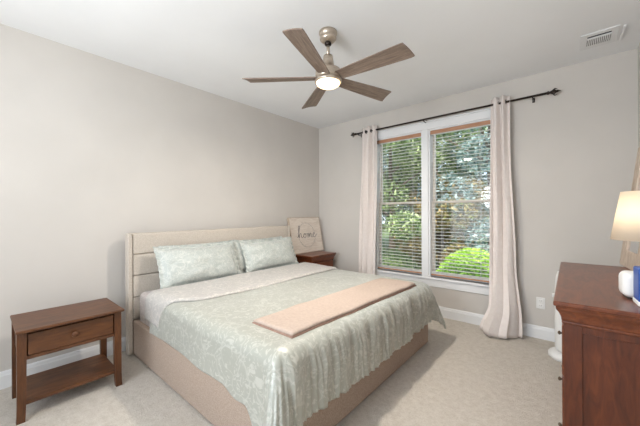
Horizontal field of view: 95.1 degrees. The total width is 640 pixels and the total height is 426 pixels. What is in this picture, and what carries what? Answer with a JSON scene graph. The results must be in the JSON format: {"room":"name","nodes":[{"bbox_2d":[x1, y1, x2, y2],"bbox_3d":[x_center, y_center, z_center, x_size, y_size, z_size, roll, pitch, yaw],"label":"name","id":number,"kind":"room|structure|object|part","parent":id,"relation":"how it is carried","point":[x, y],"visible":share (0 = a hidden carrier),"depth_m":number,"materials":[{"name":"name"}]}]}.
{"room":"bedroom","nodes":[
{"label":"bedroom","id":0,"kind":"room"},
{"bbox_2d":[0,23,318,371],"bbox_3d":[-1.895,-0.055,2.894,0.150,2.740,5.890,0,0,41],"label":"wall","id":1,"kind":"structure","parent":0,"point":[95,150],"depth_m":2.71,"materials":[{"name":"paint"}]},
{"bbox_2d":[0,337,125,389],"bbox_3d":[-1.823,1.250,2.843,0.016,0.128,5.600,0,0,41],"label":"baseboard","id":2,"kind":"structure","parent":1,"relation":"attached to","point":[46,364],"depth_m":2.43,"materials":[{"name":"paint"}]},
{"bbox_2d":[0,318,561,425],"bbox_3d":[-0.426,1.367,1.642,4.000,0.120,5.890,0,0,41],"label":"floor","id":3,"kind":"structure","parent":0,"point":[463,375],"depth_m":2.11,"materials":[{"name":"carpet"}]},
{"bbox_2d":[10,298,123,425],"bbox_3d":[-1.847,1.022,2.155,0.476,0.585,0.575,0,0,41],"label":"nightstand","id":4,"kind":"object","parent":3,"relation":"on","point":[42,332],"visible":1,"depth_m":2.07,"materials":[{"name":"brown wood"}]},
{"bbox_3d":[-2.174,1.032,2.097,0.046,0.567,0.046,0,0,41],"label":"leg","id":5,"kind":"part","parent":4,"relation":"part of","materials":[{"name":"brown wood"}]},
{"bbox_3d":[-1.881,1.030,1.844,0.050,0.567,0.050,0,0,41],"label":"leg","id":6,"kind":"part","parent":4,"relation":"part of","materials":[{"name":"brown wood"}]},
{"bbox_2d":[26,354,114,404],"bbox_3d":[-1.861,1.204,2.166,0.405,0.024,0.515,0,0,41],"label":"shelf","id":7,"kind":"object","parent":4,"relation":"attached to","point":[44,384],"depth_m":2.13,"materials":[{"name":"brown wood"}]},
{"bbox_3d":[-1.711,0.835,2.036,0.026,0.138,0.457,0,0,41],"label":"drawer","id":8,"kind":"part","parent":4,"relation":"part of","materials":[{"name":"brown wood"}]},
{"bbox_3d":[-1.862,0.839,2.165,0.411,0.184,0.467,0,0,41],"label":"apron rail","id":9,"kind":"part","parent":4,"relation":"part of","materials":[{"name":"brown wood"}]},
{"bbox_3d":[-1.689,0.833,2.017,0.035,0.040,0.040,0,0,41],"label":"knob","id":10,"kind":"part","parent":4,"relation":"part of","materials":[{"name":"brown wood"}]},
{"bbox_3d":[-1.842,1.031,2.485,0.046,0.567,0.046,0,0,41],"label":"leg","id":11,"kind":"part","parent":4,"relation":"part of","materials":[{"name":"brown wood"}]},
{"bbox_3d":[-1.547,1.029,2.235,0.050,0.567,0.050,0,0,41],"label":"leg","id":12,"kind":"part","parent":4,"relation":"part of","materials":[{"name":"brown wood"}]},
{"bbox_2d":[125,226,427,425],"bbox_3d":[-0.366,0.744,2.820,2.065,1.127,2.038,0,0,41],"label":"frame","id":13,"kind":"object","parent":3,"relation":"on","point":[207,395],"visible":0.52,"depth_m":2.40,"materials":[{"name":"fabric"}]},
{"bbox_2d":[140,289,156,326],"bbox_3d":[-0.338,0.869,2.825,1.900,0.294,1.925,0,0,41],"label":"mattress","id":14,"kind":"object","parent":13,"relation":"on","point":[143,296],"visible":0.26,"depth_m":2.64,"materials":[{"name":"white fabric"}]},
{"bbox_2d":[159,240,229,246],"bbox_3d":[-1.242,0.513,3.113,0.177,0.398,0.850,0,0,41],"label":"pillow","id":15,"kind":"object","parent":14,"relation":"on","point":[229,240],"visible":0.06,"depth_m":3.14,"materials":[{"name":"grey fabric"}]},
{"bbox_2d":[153,241,240,288],"bbox_3d":[-1.205,0.515,2.983,0.255,0.410,0.876,0,0,39],"label":"pillow","id":16,"kind":"object","parent":14,"relation":"on","point":[177,265],"visible":0.92,"depth_m":2.85,"materials":[{"name":"grey fabric"}]},
{"bbox_2d":[230,236,281,272],"bbox_3d":[-0.738,0.513,3.676,0.168,0.393,0.804,0,0,39],"label":"pillow","id":17,"kind":"object","parent":14,"relation":"on","point":[238,251],"visible":0.19,"depth_m":3.42,"materials":[{"name":"grey fabric"}]},
{"bbox_2d":[239,236,297,271],"bbox_3d":[-0.616,0.521,3.684,0.226,0.400,0.820,0,0,40],"label":"pillow","id":18,"kind":"object","parent":14,"relation":"on","point":[279,252],"visible":0.9,"depth_m":3.56,"materials":[{"name":"grey fabric"}]},
{"bbox_2d":[145,262,446,425],"bbox_3d":[-0.198,1.036,2.591,1.908,0.767,2.396,0,0,41],"label":"duvet","id":19,"kind":"object","parent":14,"relation":"on","point":[280,380],"visible":0.89,"depth_m":1.90,"materials":[{"name":"grey fabric"}]},
{"bbox_2d":[252,278,415,338],"bbox_3d":[0.242,0.674,2.292,0.380,0.047,1.583,0,0,42],"label":"throw blanket","id":20,"kind":"object","parent":19,"relation":"on","point":[294,321],"visible":1,"depth_m":2.04,"materials":[{"name":"beige fabric"}]},
{"bbox_3d":[-0.974,1.141,2.091,1.955,0.313,0.050,0,0,41],"label":"rail","id":21,"kind":"part","parent":13,"relation":"part of","materials":[{"name":"fabric"}]},
{"bbox_3d":[-1.129,0.739,3.466,0.065,1.105,2.020,0,0,41],"label":"headboard","id":22,"kind":"part","parent":13,"relation":"part of","materials":[{"name":"fabric"}]},
{"bbox_3d":[0.414,1.135,2.183,0.055,0.313,1.995,0,0,41],"label":"foot rail","id":23,"kind":"part","parent":13,"relation":"part of","materials":[{"name":"fabric"}]},
{"bbox_2d":[296,251,335,266],"bbox_3d":[-0.106,0.960,4.469,0.465,0.695,0.575,0,0,41],"label":"nightstand","id":24,"kind":"object","parent":3,"relation":"on","point":[325,258],"visible":0.25,"depth_m":4.32,"materials":[{"name":"brown wood"}]},
{"bbox_2d":[287,217,323,253],"bbox_3d":[-0.217,0.343,4.605,0.145,0.550,0.696,0,0,41],"label":"wooden sign","id":25,"kind":"object","parent":24,"relation":"on","point":[305,232],"visible":0.97,"depth_m":4.57,"materials":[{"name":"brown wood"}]},
{"bbox_3d":[-0.106,0.666,4.469,0.447,0.063,0.559,0,0,41],"label":"cornice","id":26,"kind":"part","parent":24,"relation":"part of","materials":[{"name":"brown wood"}]},
{"bbox_3d":[0.041,0.802,4.343,0.021,0.150,0.467,0,0,41],"label":"drawer","id":27,"kind":"part","parent":24,"relation":"part of","materials":[{"name":"brown wood"}]},
{"bbox_2d":[548,271,561,362],"bbox_3d":[2.202,0.905,2.610,0.270,0.780,0.270,0,0,41],"label":"tower fan","id":28,"kind":"object","parent":3,"relation":"on","point":[555,353],"visible":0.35,"depth_m":2.61,"materials":[{"name":"white plastic"}]},
{"bbox_2d":[553,262,639,425],"bbox_3d":[1.645,0.840,1.630,0.493,0.915,1.335,0,0,41],"label":"dresser","id":29,"kind":"object","parent":3,"relation":"on","point":[600,332],"visible":1,"depth_m":1.23,"materials":[{"name":"brown wood"}]},
{"bbox_3d":[1.485,0.611,1.765,0.021,0.223,1.227,0,0,41],"label":"drawer","id":30,"kind":"part","parent":29,"relation":"part of","materials":[{"name":"brown wood"}]},
{"bbox_3d":[1.486,0.846,1.765,0.021,0.223,1.227,0,0,41],"label":"drawer","id":31,"kind":"part","parent":29,"relation":"part of","materials":[{"name":"brown wood"}]},
{"bbox_3d":[1.642,0.436,1.631,0.475,0.063,1.319,0,0,41],"label":"cornice","id":32,"kind":"part","parent":29,"relation":"part of","materials":[{"name":"brown wood"}]},
{"bbox_2d":[610,191,639,241],"bbox_3d":[1.772,0.131,1.594,0.274,0.500,0.274,0,0,41],"label":"table lamp","id":33,"kind":"object","parent":29,"relation":"on","point":[626,225],"visible":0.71,"depth_m":1.58,"materials":[{"name":"white fabric"}]},
{"bbox_2d":[619,270,633,298],"bbox_3d":[1.427,0.324,1.315,0.110,0.118,0.104,0,0,33],"label":"machine","id":34,"kind":"object","parent":29,"relation":"on","point":[626,276],"visible":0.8,"depth_m":1.31,"materials":[{"name":"white plastic"}]},
{"bbox_2d":[620,147,639,270],"bbox_3d":[2.144,-0.046,1.953,0.123,0.856,0.500,0,0,36],"label":"leaning mirror","id":35,"kind":"object","parent":29,"relation":"on","point":[630,253],"visible":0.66,"depth_m":2.05,"materials":[{"name":"brown wood"}]},
{"bbox_3d":[2.146,-0.046,1.952,0.081,0.627,0.270,0,0,36],"label":"glass","id":36,"kind":"part","parent":35,"relation":"part of","materials":[{"name":"beige mirror"}]},
{"bbox_2d":[633,266,639,306],"bbox_3d":[1.397,0.305,1.187,0.164,0.155,0.094,0,0,37],"label":"box","id":37,"kind":"object","parent":29,"relation":"on","point":[636,269],"visible":1,"depth_m":1.23,"materials":[{"name":"blue plastic"}]},
{"bbox_2d":[633,297,639,306],"bbox_3d":[1.397,0.374,1.187,0.164,0.018,0.094,0,0,37],"label":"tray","id":38,"kind":"object","parent":29,"relation":"on","point":[637,300],"depth_m":1.22,"materials":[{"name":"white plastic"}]},
{"bbox_2d":[0,0,639,128],"bbox_3d":[-0.439,-1.508,1.644,4.000,0.150,5.890,0,0,41],"label":"ceiling","id":39,"kind":"structure","parent":0,"point":[458,46],"depth_m":2.40,"materials":[{"name":"paint"}]},
{"bbox_2d":[242,26,414,108],"bbox_3d":[0.104,-1.218,2.315,1.266,0.434,1.294,0,0,41],"label":"ceiling fan","id":40,"kind":"object","parent":39,"relation":"hanging from","point":[328,76],"visible":1,"depth_m":2.23,"materials":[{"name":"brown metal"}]},
{"bbox_3d":[-0.320,-1.068,2.337,0.571,0.014,0.149,0,13,3],"label":"blade","id":41,"kind":"part","parent":40,"relation":"part of","materials":[{"name":"brown wood"}]},
{"bbox_3d":[-0.066,-1.070,1.961,0.149,0.014,0.571,14,5,20],"label":"blade","id":42,"kind":"part","parent":40,"relation":"part of","materials":[{"name":"brown wood"}]},
{"bbox_3d":[-0.042,-1.069,2.694,0.149,0.014,0.571,-14,4,-15],"label":"blade","id":43,"kind":"part","parent":40,"relation":"part of","materials":[{"name":"brown wood"}]},
{"bbox_3d":[0.385,-1.071,2.540,0.571,0.014,0.149,0,-13,-33],"label":"blade","id":44,"kind":"part","parent":40,"relation":"part of","materials":[{"name":"brown wood"}]},
{"bbox_3d":[0.369,-1.072,2.086,0.571,0.014,0.149,0,-13,39],"label":"blade","id":45,"kind":"part","parent":40,"relation":"part of","materials":[{"name":"brown wood"}]},
{"bbox_2d":[580,24,626,50],"bbox_3d":[2.318,-1.437,2.411,0.264,0.016,0.280,0,0,41],"label":"ceiling vent","id":46,"kind":"object","parent":39,"relation":"in","point":[609,35],"visible":1,"depth_m":2.40,"materials":[{"name":"metal"}]},
{"bbox_3d":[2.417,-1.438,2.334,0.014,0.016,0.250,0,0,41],"label":"damper lever","id":47,"kind":"part","parent":46,"relation":"part of","materials":[{"name":"paint"}]},
{"bbox_2d":[319,49,637,328],"bbox_3d":[1.421,-0.070,3.811,3.700,2.740,0.185,0,0,41],"label":"wall","id":48,"kind":"structure","parent":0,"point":[573,151],"depth_m":3.02,"materials":[{"name":"paint"}]},
{"bbox_2d":[376,131,422,274],"bbox_3d":[1.122,-0.127,4.096,0.695,1.887,0.140,0,0,41],"label":"window","id":49,"kind":"structure","parent":48,"relation":"attached to","point":[379,209],"depth_m":4.27,"materials":[{"name":"paint"}]},
{"bbox_3d":[1.153,-0.588,4.135,0.659,0.929,0.030,0,0,41],"label":"sash","id":50,"kind":"part","parent":49,"relation":"part of","materials":[{"name":"paint"}]},
{"bbox_3d":[1.134,0.322,4.107,0.659,0.952,0.030,0,0,41],"label":"sash","id":51,"kind":"part","parent":49,"relation":"part of","materials":[{"name":"paint"}]},
{"bbox_2d":[377,133,421,273],"bbox_3d":[1.095,-0.126,4.064,0.651,1.849,0.070,0,0,41],"label":"blind","id":52,"kind":"object","parent":48,"relation":"attached to","point":[418,135],"visible":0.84,"depth_m":4.04,"materials":[{"name":"beige wood"}]},
{"bbox_3d":[1.100,-0.107,4.070,0.406,1.787,0.056,0,0,41],"label":"ladder cord","id":53,"kind":"part","parent":52,"relation":"part of","materials":[{"name":"white fabric"}]},
{"bbox_3d":[1.099,-1.026,4.075,0.651,0.050,0.044,0,0,41],"label":"head rail","id":54,"kind":"part","parent":52,"relation":"part of","materials":[{"name":"brown wood"}]},
{"bbox_3d":[1.104,0.789,4.069,0.651,0.018,0.052,0,0,41],"label":"rail","id":55,"kind":"part","parent":52,"relation":"part of","materials":[{"name":"beige wood"}]},
{"bbox_2d":[351,88,560,136],"bbox_3d":[1.417,-1.183,3.659,2.466,0.080,0.135,0,0,41],"label":"curtain rod","id":56,"kind":"object","parent":48,"relation":"attached to","point":[553,91],"visible":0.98,"depth_m":3.35,"materials":[{"name":"brown metal"}]},
{"bbox_2d":[359,125,376,274],"bbox_3d":[0.692,0.025,4.245,0.310,2.533,0.115,0,0,41],"label":"window curtain","id":57,"kind":"object","parent":56,"relation":"hanging from","point":[368,198],"visible":0.84,"depth_m":4.21,"materials":[{"name":"fabric"}]},
{"bbox_2d":[479,95,522,338],"bbox_3d":[1.895,0.019,3.098,0.339,2.533,0.277,0,0,-4],"label":"window curtain","id":58,"kind":"object","parent":56,"relation":"hanging from","point":[502,318],"visible":1,"depth_m":3.12,"materials":[{"name":"fabric"}]},
{"bbox_2d":[428,118,490,282],"bbox_3d":[1.729,-0.130,3.577,0.748,1.887,0.140,0,0,41],"label":"window","id":59,"kind":"structure","parent":48,"relation":"attached to","point":[432,181],"depth_m":3.77,"materials":[{"name":"paint"}]},
{"bbox_3d":[1.760,-0.591,3.616,0.712,0.929,0.030,0,0,41],"label":"sash","id":60,"kind":"part","parent":59,"relation":"part of","materials":[{"name":"glass"}]},
{"bbox_3d":[1.741,0.319,3.588,0.712,0.952,0.030,0,0,41],"label":"sash","id":61,"kind":"part","parent":59,"relation":"part of","materials":[{"name":"paint"}]},
{"bbox_2d":[430,120,489,282],"bbox_3d":[1.702,-0.129,3.545,0.704,1.849,0.070,0,0,41],"label":"blind","id":62,"kind":"object","parent":48,"relation":"attached to","point":[483,123],"visible":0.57,"depth_m":3.54,"materials":[{"name":"beige wood"}]},
{"bbox_3d":[1.711,0.786,3.550,0.704,0.018,0.052,0,0,41],"label":"rail","id":63,"kind":"part","parent":62,"relation":"part of","materials":[{"name":"beige wood"}]},
{"bbox_3d":[1.706,-1.029,3.556,0.704,0.050,0.044,0,0,41],"label":"head rail","id":64,"kind":"part","parent":62,"relation":"part of","materials":[{"name":"brown wood"}]},
{"bbox_3d":[1.707,-0.110,3.551,0.439,1.787,0.056,0,0,41],"label":"ladder cord","id":65,"kind":"part","parent":62,"relation":"part of","materials":[{"name":"white fabric"}]},
{"bbox_2d":[439,306,554,341],"bbox_3d":[1.392,1.236,3.768,3.700,0.128,0.016,0,0,41],"label":"baseboard","id":66,"kind":"structure","parent":48,"relation":"attached to","point":[540,332],"depth_m":3.37,"materials":[{"name":"paint"}]},
{"bbox_2d":[536,297,544,308],"bbox_3d":[2.274,0.929,3.017,0.072,0.116,0.009,0,0,41],"label":"wall outlet","id":67,"kind":"object","parent":48,"relation":"attached to","point":[540,302],"visible":1,"depth_m":3.02,"materials":[{"name":"white plastic"}]},
{"bbox_2d":[637,43,639,147],"bbox_3d":[1.031,-0.071,0.392,0.150,2.740,5.890,0,0,41],"label":"wall","id":68,"kind":"structure","parent":0,"point":[638,48],"depth_m":2.53,"materials":[{"name":"paint"}]},
{"label":"outside","id":69,"kind":"structure","parent":0,"visible":0},
{"bbox_2d":[382,223,486,269],"bbox_3d":[13.037,1.781,20.229,50.000,0.150,39.860,0,0,41],"label":"lawn","id":70,"kind":"structure","parent":69,"point":[386,233],"depth_m":17.68,"materials":[{"name":"green plant"}]},
{"bbox_2d":[382,147,398,234],"bbox_3d":[2.073,-0.935,14.331,4.744,5.384,4.540,0,0,41],"label":"leafy tree","id":71,"kind":"object","parent":70,"relation":"on","point":[393,147],"visible":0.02,"depth_m":14.24,"materials":[{"name":"green plant"}]},
{"bbox_2d":[382,152,414,223],"bbox_3d":[1.584,-1.101,11.706,3.443,5.718,3.865,0,0,-24],"label":"leafy tree","id":72,"kind":"object","parent":70,"relation":"on","point":[384,164],"visible":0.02,"depth_m":10.83,"materials":[{"name":"green plant"}]},
{"bbox_2d":[382,247,418,268],"bbox_3d":[1.808,1.349,7.640,1.673,0.890,1.648,0,0,41],"label":"round bush","id":73,"kind":"object","parent":70,"relation":"on","point":[389,252],"visible":0.23,"depth_m":7.28,"materials":[{"name":"green plant"}]},
{"bbox_2d":[383,137,439,249],"bbox_3d":[3.925,-1.310,12.885,4.147,6.115,4.767,0,0,-20],"label":"leafy tree","id":74,"kind":"object","parent":70,"relation":"on","point":[439,137],"visible":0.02,"depth_m":13.22,"materials":[{"name":"green plant"}]},
{"bbox_2d":[382,134,445,249],"bbox_3d":[2.186,-0.703,8.830,2.860,4.913,3.312,0,0,41],"label":"leafy tree","id":75,"kind":"object","parent":70,"relation":"on","point":[393,187],"visible":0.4,"depth_m":8.36,"materials":[{"name":"green plant"}]},
{"bbox_2d":[382,126,487,253],"bbox_3d":[4.440,-0.940,11.200,3.931,5.368,3.890,0,0,41],"label":"leafy tree","id":76,"kind":"object","parent":70,"relation":"on","point":[483,128],"visible":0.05,"depth_m":10.20,"materials":[{"name":"green plant"}]},
{"bbox_2d":[391,173,489,269],"bbox_3d":[3.528,0.284,8.646,2.529,2.932,2.369,0,0,41],"label":"leafy tree","id":77,"kind":"object","parent":70,"relation":"on","point":[445,214],"visible":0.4,"depth_m":8.29,"materials":[{"name":"green plant"}]},
{"bbox_2d":[418,129,482,242],"bbox_3d":[7.188,-1.376,13.673,5.262,6.216,5.177,0,0,41],"label":"leafy tree","id":78,"kind":"object","parent":70,"relation":"on","point":[475,129],"visible":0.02,"depth_m":14.09,"materials":[{"name":"green plant"}]},
{"bbox_2d":[414,126,489,252],"bbox_3d":[4.804,-1.203,8.578,3.583,5.886,3.668,0,0,41],"label":"leafy tree","id":79,"kind":"object","parent":70,"relation":"on","point":[455,177],"visible":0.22,"depth_m":8.14,"materials":[{"name":"green plant"}]},
{"bbox_2d":[436,247,488,277],"bbox_3d":[3.079,1.228,5.891,1.642,1.105,1.632,0,0,41],"label":"round bush","id":80,"kind":"object","parent":70,"relation":"on","point":[470,251],"visible":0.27,"depth_m":5.66,"materials":[{"name":"green plant"}]},
{"bbox_2d":[436,126,488,238],"bbox_3d":[6.581,-1.383,10.619,4.385,6.232,4.486,0,0,41],"label":"leafy tree","id":81,"kind":"object","parent":70,"relation":"on","point":[453,160],"visible":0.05,"depth_m":9.98,"materials":[{"name":"green plant"}]}
]}

